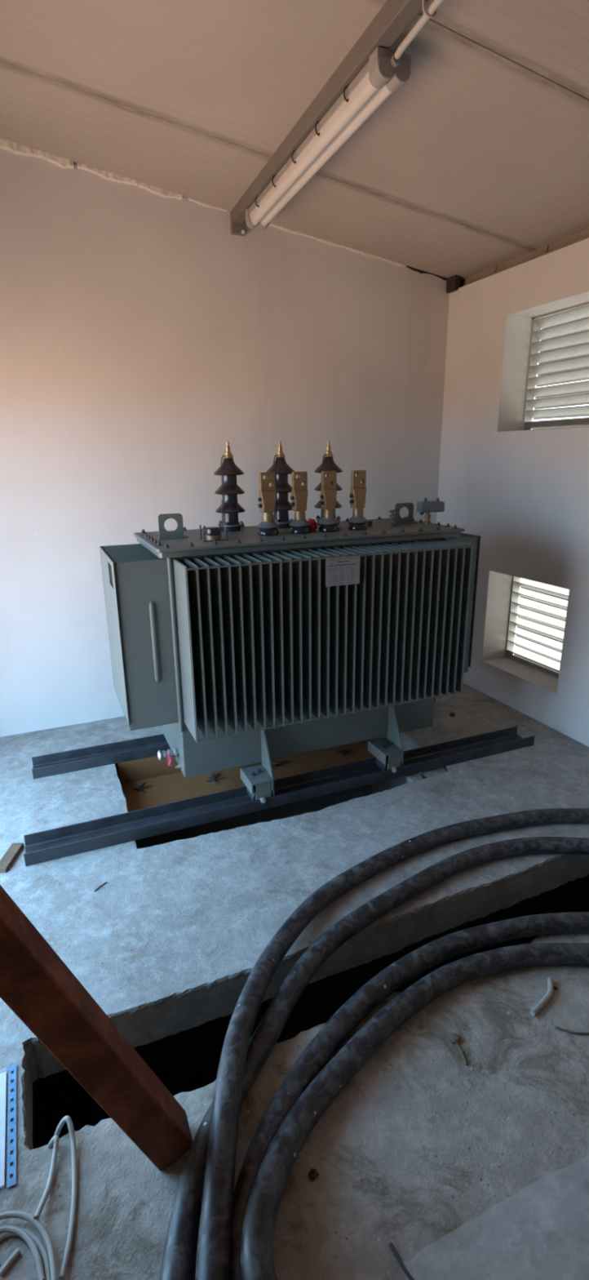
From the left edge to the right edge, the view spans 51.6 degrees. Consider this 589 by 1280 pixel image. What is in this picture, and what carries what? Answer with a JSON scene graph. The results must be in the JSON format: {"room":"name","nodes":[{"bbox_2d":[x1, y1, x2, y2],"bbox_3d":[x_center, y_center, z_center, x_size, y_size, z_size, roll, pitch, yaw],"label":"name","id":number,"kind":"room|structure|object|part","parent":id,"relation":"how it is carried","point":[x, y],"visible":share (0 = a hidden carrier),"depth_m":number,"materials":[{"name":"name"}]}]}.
{"room":"electrical room","nodes":[
{"label":"electrical room","id":0,"kind":"room"},
{"bbox_2d":[0,148,449,737],"bbox_3d":[-0.622,-1.187,4.190,4.402,3.774,0.200,-8,18,-22],"label":"wall","id":1,"kind":"structure","parent":0,"point":[141,336],"depth_m":3.92,"materials":[{"name":"white paint"}]},
{"bbox_2d":[0,138,461,293],"bbox_3d":[-0.611,-2.589,3.629,3.850,0.618,0.114,-8,18,-22],"label":"trim","id":2,"kind":"structure","parent":1,"relation":"attached to","point":[453,283],"depth_m":3.49,"materials":[{"name":"paint"}]},
{"bbox_2d":[0,683,588,1279],"bbox_3d":[0.543,1.934,1.922,4.120,1.300,6.470,-8,18,-22],"label":"floor","id":3,"kind":"structure","parent":0,"point":[421,1142],"depth_m":2.19,"materials":[{"name":"concrete"}]},
{"bbox_2d":[0,1063,16,1187],"bbox_3d":[-0.893,1.347,1.647,0.257,0.008,0.348,-8,18,-22],"label":"document sleeve","id":4,"kind":"object","parent":3,"relation":"on","point":[11,1135],"visible":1,"depth_m":1.67,"materials":[{"name":"blue plastic"}]},
{"bbox_2d":[0,842,23,872],"bbox_3d":[-1.309,0.998,2.796,0.052,0.022,0.190,-1,17,-1],"label":"wood offcut","id":5,"kind":"object","parent":3,"relation":"on","point":[9,857],"visible":1,"depth_m":2.79,"materials":[{"name":"beige wood"}]},
{"bbox_2d":[0,1115,77,1279],"bbox_3d":[-0.618,1.483,1.563,0.261,0.302,0.354,2,17,8],"label":"cable coil","id":6,"kind":"object","parent":3,"relation":"on","point":[33,1242],"visible":0.96,"depth_m":1.44,"materials":[{"name":"white plastic"}]},
{"bbox_2d":[0,884,192,1170],"bbox_3d":[-0.756,0.318,1.133,1.003,2.280,0.100,-8,18,-22],"label":"wooden beam","id":7,"kind":"structure","parent":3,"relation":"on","point":[36,984],"depth_m":1.39,"materials":[{"name":"brown wood"}]},
{"bbox_2d":[93,881,107,891],"bbox_3d":[-0.833,1.056,2.612,0.010,0.005,0.070,10,20,31],"label":"twig","id":8,"kind":"object","parent":3,"relation":"on","point":[105,882],"visible":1,"depth_m":2.61,"materials":[{"name":"brown wood"}]},
{"bbox_2d":[31,695,435,778],"bbox_3d":[-0.259,0.579,4.061,2.756,0.065,0.158,-8,18,-22],"label":"steel rail","id":9,"kind":"object","parent":3,"relation":"on","point":[56,763],"visible":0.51,"depth_m":3.69,"materials":[{"name":"grey metal"}]},
{"bbox_2d":[117,737,378,812],"bbox_3d":[-0.173,0.765,3.847,1.770,0.161,0.424,-8,18,-22],"label":"board","id":10,"kind":"object","parent":3,"relation":"on","point":[146,782],"visible":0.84,"depth_m":3.77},
{"bbox_2d":[23,726,534,866],"bbox_3d":[0.115,0.791,3.351,2.950,0.065,0.158,-8,18,-22],"label":"steel rail","id":11,"kind":"object","parent":3,"relation":"on","point":[55,843],"visible":1,"depth_m":3.20,"materials":[{"name":"grey metal"}]},
{"bbox_2d":[99,441,480,803],"bbox_3d":[0.017,-0.175,3.467,2.034,1.826,1.104,-8,18,-22],"label":"transformer","id":12,"kind":"object","parent":11,"relation":"on","point":[279,637],"visible":1,"depth_m":3.05,"materials":[{"name":"grey metal"}]},
{"bbox_3d":[-0.921,-0.043,3.101,0.003,0.793,0.589,-8,18,-22],"label":"plate","id":13,"kind":"part","parent":12,"relation":"part of","materials":[{"name":"grey metal"}]},
{"bbox_3d":[-0.574,0.035,2.937,0.022,0.885,0.022,-8,18,-22],"label":"corner post","id":14,"kind":"part","parent":12,"relation":"part of","materials":[{"name":"grey metal"}]},
{"bbox_3d":[-0.142,0.620,3.208,0.010,0.360,0.165,-8,18,-22],"label":"gusset plate","id":15,"kind":"part","parent":12,"relation":"part of","materials":[{"name":"grey metal"}]},
{"bbox_3d":[-0.138,-0.641,3.156,0.066,0.070,0.066,-8,18,-22],"label":"stem","id":16,"kind":"part","parent":12,"relation":"part of","materials":[{"name":"gold metal"}]},
{"bbox_3d":[0.028,-0.663,3.222,0.066,0.070,0.066,-8,18,-22],"label":"stem","id":17,"kind":"part","parent":12,"relation":"part of","materials":[{"name":"gold metal"}]},
{"bbox_3d":[0.017,-0.009,3.521,1.530,1.152,0.596,-8,18,-22],"label":"tank","id":18,"kind":"part","parent":12,"relation":"part of","materials":[{"name":"grey metal"}]},
{"bbox_3d":[0.238,0.381,3.119,1.511,0.009,0.009,-8,18,-22],"label":"stiffening rod","id":19,"kind":"part","parent":12,"relation":"part of","materials":[{"name":"grey metal"}]},
{"bbox_3d":[0.230,-0.393,2.883,1.511,0.009,0.009,-8,18,-22],"label":"stiffening rod","id":20,"kind":"part","parent":12,"relation":"part of","materials":[{"name":"grey metal"}]},
{"bbox_3d":[0.185,-0.683,3.285,0.066,0.070,0.066,-8,18,-22],"label":"stem","id":21,"kind":"part","parent":12,"relation":"part of","materials":[{"name":"gold metal"}]},
{"bbox_2d":[328,557,356,584],"bbox_3d":[0.227,-0.327,2.889,0.152,0.119,0.001,-8,18,-22],"label":"print","id":22,"kind":"object","parent":12,"relation":"attached to","point":[341,571],"depth_m":2.89},
{"bbox_3d":[0.349,-0.705,3.350,0.066,0.070,0.066,-8,18,-22],"label":"stem","id":23,"kind":"part","parent":12,"relation":"part of","materials":[{"name":"gold metal"}]},
{"bbox_3d":[0.583,0.524,3.498,0.010,0.360,0.165,-8,18,-22],"label":"gusset plate","id":24,"kind":"part","parent":12,"relation":"part of","materials":[{"name":"grey metal"}]},
{"bbox_3d":[0.784,-0.719,3.582,0.039,0.072,0.040,-8,18,-22],"label":"sensor stem","id":25,"kind":"part","parent":12,"relation":"part of","materials":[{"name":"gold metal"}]},
{"bbox_3d":[0.951,-0.291,3.848,0.003,0.793,0.589,-8,18,-22],"label":"plate","id":26,"kind":"part","parent":12,"relation":"part of","materials":[{"name":"grey metal"}]},
{"bbox_2d":[309,1167,319,1180],"bbox_3d":[0.050,1.365,1.556,0.025,0.011,0.025,7,18,23],"label":"pebble","id":27,"kind":"object","parent":3,"relation":"on","point":[313,1174],"visible":1,"depth_m":1.55,"materials":[{"name":"stone"}]},
{"bbox_2d":[159,836,588,1279],"bbox_3d":[0.556,1.198,1.984,1.083,0.074,3.071,15,23,42],"label":"power cable","id":28,"kind":"object","parent":3,"relation":"on","point":[181,1238],"visible":0.92,"depth_m":2.03,"materials":[{"name":"black rubber"}]},
{"bbox_2d":[195,808,588,1279],"bbox_3d":[0.590,1.109,2.147,1.238,0.152,3.270,14,22,39],"label":"power cable","id":29,"kind":"object","parent":3,"relation":"on","point":[213,1252],"visible":1,"depth_m":1.87,"materials":[{"name":"black rubber"}]},
{"bbox_2d":[389,1242,414,1279],"bbox_3d":[0.250,1.420,1.376,0.012,0.008,0.107,-11,20,-31],"label":"nail","id":30,"kind":"object","parent":3,"relation":"on","point":[408,1274],"visible":1,"depth_m":1.39,"materials":[{"name":"grey metal"}]},
{"bbox_2d":[229,911,588,1279],"bbox_3d":[0.608,1.260,1.777,0.956,0.074,2.425,15,23,42],"label":"power cable","id":31,"kind":"object","parent":3,"relation":"on","point":[331,1037],"visible":0.91,"depth_m":1.95,"materials":[{"name":"black rubber"}]},
{"bbox_2d":[240,942,588,1279],"bbox_3d":[0.649,1.254,1.699,2.112,0.137,0.920,-17,23,-42],"label":"power cable","id":32,"kind":"object","parent":3,"relation":"on","point":[256,1255],"visible":1,"depth_m":1.76,"materials":[{"name":"black rubber"}]},
{"bbox_2d":[406,773,424,782],"bbox_3d":[0.696,0.809,3.505,0.075,0.048,0.080,-8,18,-22],"label":"debris piece","id":33,"kind":"object","parent":3,"relation":"on","point":[416,776],"visible":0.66,"depth_m":3.50,"materials":[{"name":"concrete"}]},
{"bbox_2d":[422,767,447,778],"bbox_3d":[0.825,0.792,3.557,0.140,0.048,0.080,-8,18,-22],"label":"debris piece","id":34,"kind":"object","parent":3,"relation":"on","point":[427,774],"visible":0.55,"depth_m":3.55,"materials":[{"name":"concrete"}]},
{"bbox_2d":[448,1032,467,1065],"bbox_3d":[0.504,1.262,1.883,0.037,0.021,0.105,0,17,1],"label":"stem","id":35,"kind":"object","parent":3,"relation":"on","point":[455,1037],"visible":1,"depth_m":1.90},
{"bbox_2d":[399,1155,588,1279],"bbox_3d":[1.566,1.412,1.366,2.435,0.006,1.073,-8,18,-22],"label":"slab","id":36,"kind":"object","parent":3,"relation":"on","point":[540,1232],"depth_m":1.42,"materials":[{"name":"grey concrete"}]},
{"bbox_2d":[530,977,553,1016],"bbox_3d":[0.842,1.203,2.051,0.035,0.018,0.179,13,22,38],"label":"cable offcut","id":37,"kind":"object","parent":3,"relation":"on","point":[545,999],"visible":1,"depth_m":2.04,"materials":[{"name":"grey plastic"}]},
{"bbox_2d":[555,1026,588,1035],"bbox_3d":[0.921,1.242,1.937,0.172,0.007,0.028,0,17,2],"label":"scrap","id":38,"kind":"object","parent":3,"relation":"on","point":[557,1027],"visible":1,"depth_m":1.93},
{"bbox_2d":[0,0,588,280],"bbox_3d":[0.610,-1.880,0.938,4.550,0.734,6.800,-8,18,-22],"label":"ceiling","id":39,"kind":"structure","parent":0,"point":[478,162],"depth_m":2.66,"materials":[{"name":"white paint"}]},
{"bbox_2d":[230,0,430,235],"bbox_3d":[0.765,-1.759,1.026,0.089,0.137,6.170,-7,18,-20],"label":"roof beam","id":40,"kind":"structure","parent":39,"relation":"attached to","point":[395,16],"depth_m":2.40,"materials":[{"name":"grey metal"}]},
{"bbox_3d":[-0.349,-2.574,3.766,0.089,0.120,0.034,-7,18,-20],"label":"plate","id":41,"kind":"part","parent":40,"relation":"part of","materials":[{"name":"grey paint"}]},
{"bbox_2d":[245,46,411,230],"bbox_3d":[0.068,-2.252,2.868,0.155,0.089,1.617,-7,18,-20],"label":"fluorescent light","id":42,"kind":"object","parent":40,"relation":"attached to","point":[384,74],"visible":1,"depth_m":2.55,"materials":[{"name":"plastic"}]},
{"bbox_2d":[394,0,444,59],"bbox_3d":[1.129,-1.484,0.210,0.053,0.046,4.301,-7,18,-20],"label":"conduit","id":43,"kind":"object","parent":40,"relation":"attached to","point":[433,9],"visible":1,"depth_m":1.98,"materials":[{"name":"grey plastic"}]},
{"bbox_2d":[436,238,588,746],"bbox_3d":[2.522,-0.265,2.221,0.290,3.093,6.333,-8,18,-22],"label":"wall","id":44,"kind":"structure","parent":0,"point":[526,493],"depth_m":4.12,"materials":[{"name":"white paint"}]},
{"bbox_2d":[460,229,588,287],"bbox_3d":[2.383,-1.791,1.742,0.090,0.207,6.200,-8,18,-22],"label":"trim","id":45,"kind":"structure","parent":44,"relation":"attached to","point":[584,235],"depth_m":3.82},
{"bbox_2d":[505,576,568,679],"bbox_3d":[1.804,-0.108,4.309,0.086,0.695,0.732,-8,18,-22],"label":"window","id":46,"kind":"structure","parent":44,"relation":"in","point":[515,593],"depth_m":4.48,"materials":[{"name":"white metal"}]},
{"bbox_3d":[1.808,0.189,4.400,0.084,0.060,0.712,-8,18,-22],"label":"blade","id":47,"kind":"part","parent":46,"relation":"part of","materials":[{"name":"white metal"}]},
{"bbox_3d":[1.806,0.115,4.377,0.084,0.060,0.712,-9,19,-21],"label":"blade","id":48,"kind":"part","parent":46,"relation":"part of","materials":[{"name":"white metal"}]},
{"bbox_3d":[1.806,0.043,4.355,0.084,0.060,0.712,-9,19,-21],"label":"blade","id":49,"kind":"part","parent":46,"relation":"part of","materials":[{"name":"white metal"}]},
{"bbox_3d":[1.806,-0.028,4.335,0.084,0.060,0.712,-5,17,-22],"label":"blade","id":50,"kind":"part","parent":46,"relation":"part of","materials":[{"name":"white metal"}]},
{"bbox_3d":[1.804,-0.103,4.311,0.084,0.060,0.712,-10,18,-21],"label":"blade","id":51,"kind":"part","parent":46,"relation":"part of","materials":[{"name":"white metal"}]},
{"bbox_3d":[1.803,-0.175,4.289,0.084,0.060,0.712,-9,19,-21],"label":"blade","id":52,"kind":"part","parent":46,"relation":"part of","materials":[{"name":"white metal"}]},
{"bbox_3d":[1.802,-0.249,4.266,0.084,0.060,0.712,-10,19,-21],"label":"blade","id":53,"kind":"part","parent":46,"relation":"part of","materials":[{"name":"white metal"}]},
{"bbox_3d":[1.803,-0.319,4.246,0.084,0.060,0.712,-6,18,-22],"label":"blade","id":54,"kind":"part","parent":46,"relation":"part of","materials":[{"name":"white metal"}]},
{"bbox_2d":[522,302,588,430],"bbox_3d":[1.779,-1.706,3.840,0.086,0.722,0.777,-8,18,-22],"label":"louvered vent","id":55,"kind":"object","parent":44,"relation":"in","point":[563,356],"depth_m":3.97,"materials":[{"name":"white metal"}]},
{"bbox_3d":[1.784,-1.395,3.935,0.084,0.060,0.757,-8,18,-22],"label":"blade","id":56,"kind":"part","parent":55,"relation":"part of","materials":[{"name":"white metal"}]},
{"bbox_3d":[1.783,-1.464,3.913,0.084,0.060,0.757,-8,19,-21],"label":"blade","id":57,"kind":"part","parent":55,"relation":"part of","materials":[{"name":"white metal"}]},
{"bbox_3d":[1.782,-1.532,3.893,0.084,0.060,0.757,-7,18,-22],"label":"blade","id":58,"kind":"part","parent":55,"relation":"part of","materials":[{"name":"white metal"}]},
{"bbox_3d":[1.782,-1.599,3.873,0.084,0.060,0.757,-6,17,-22],"label":"blade","id":59,"kind":"part","parent":55,"relation":"part of","materials":[{"name":"white metal"}]},
{"bbox_3d":[1.780,-1.669,3.851,0.084,0.060,0.757,-10,19,-21],"label":"blade","id":60,"kind":"part","parent":55,"relation":"part of","materials":[{"name":"white metal"}]},
{"bbox_3d":[1.780,-1.736,3.831,0.084,0.060,0.757,-7,18,-22],"label":"blade","id":61,"kind":"part","parent":55,"relation":"part of","materials":[{"name":"white metal"}]},
{"bbox_3d":[1.780,-1.803,3.810,0.084,0.060,0.757,-7,18,-22],"label":"blade","id":62,"kind":"part","parent":55,"relation":"part of","materials":[{"name":"white metal"}]},
{"bbox_3d":[1.779,-1.871,3.790,0.084,0.060,0.757,-5,18,-22],"label":"blade","id":63,"kind":"part","parent":55,"relation":"part of","materials":[{"name":"white metal"}]},
{"bbox_3d":[1.778,-1.940,3.769,0.084,0.060,0.757,-8,18,-22],"label":"blade","id":64,"kind":"part","parent":55,"relation":"part of","materials":[{"name":"white metal"}]},
{"bbox_3d":[1.776,-2.009,3.748,0.084,0.060,0.757,-8,18,-21],"label":"blade","id":65,"kind":"part","parent":55,"relation":"part of","materials":[{"name":"white metal"}]}
]}

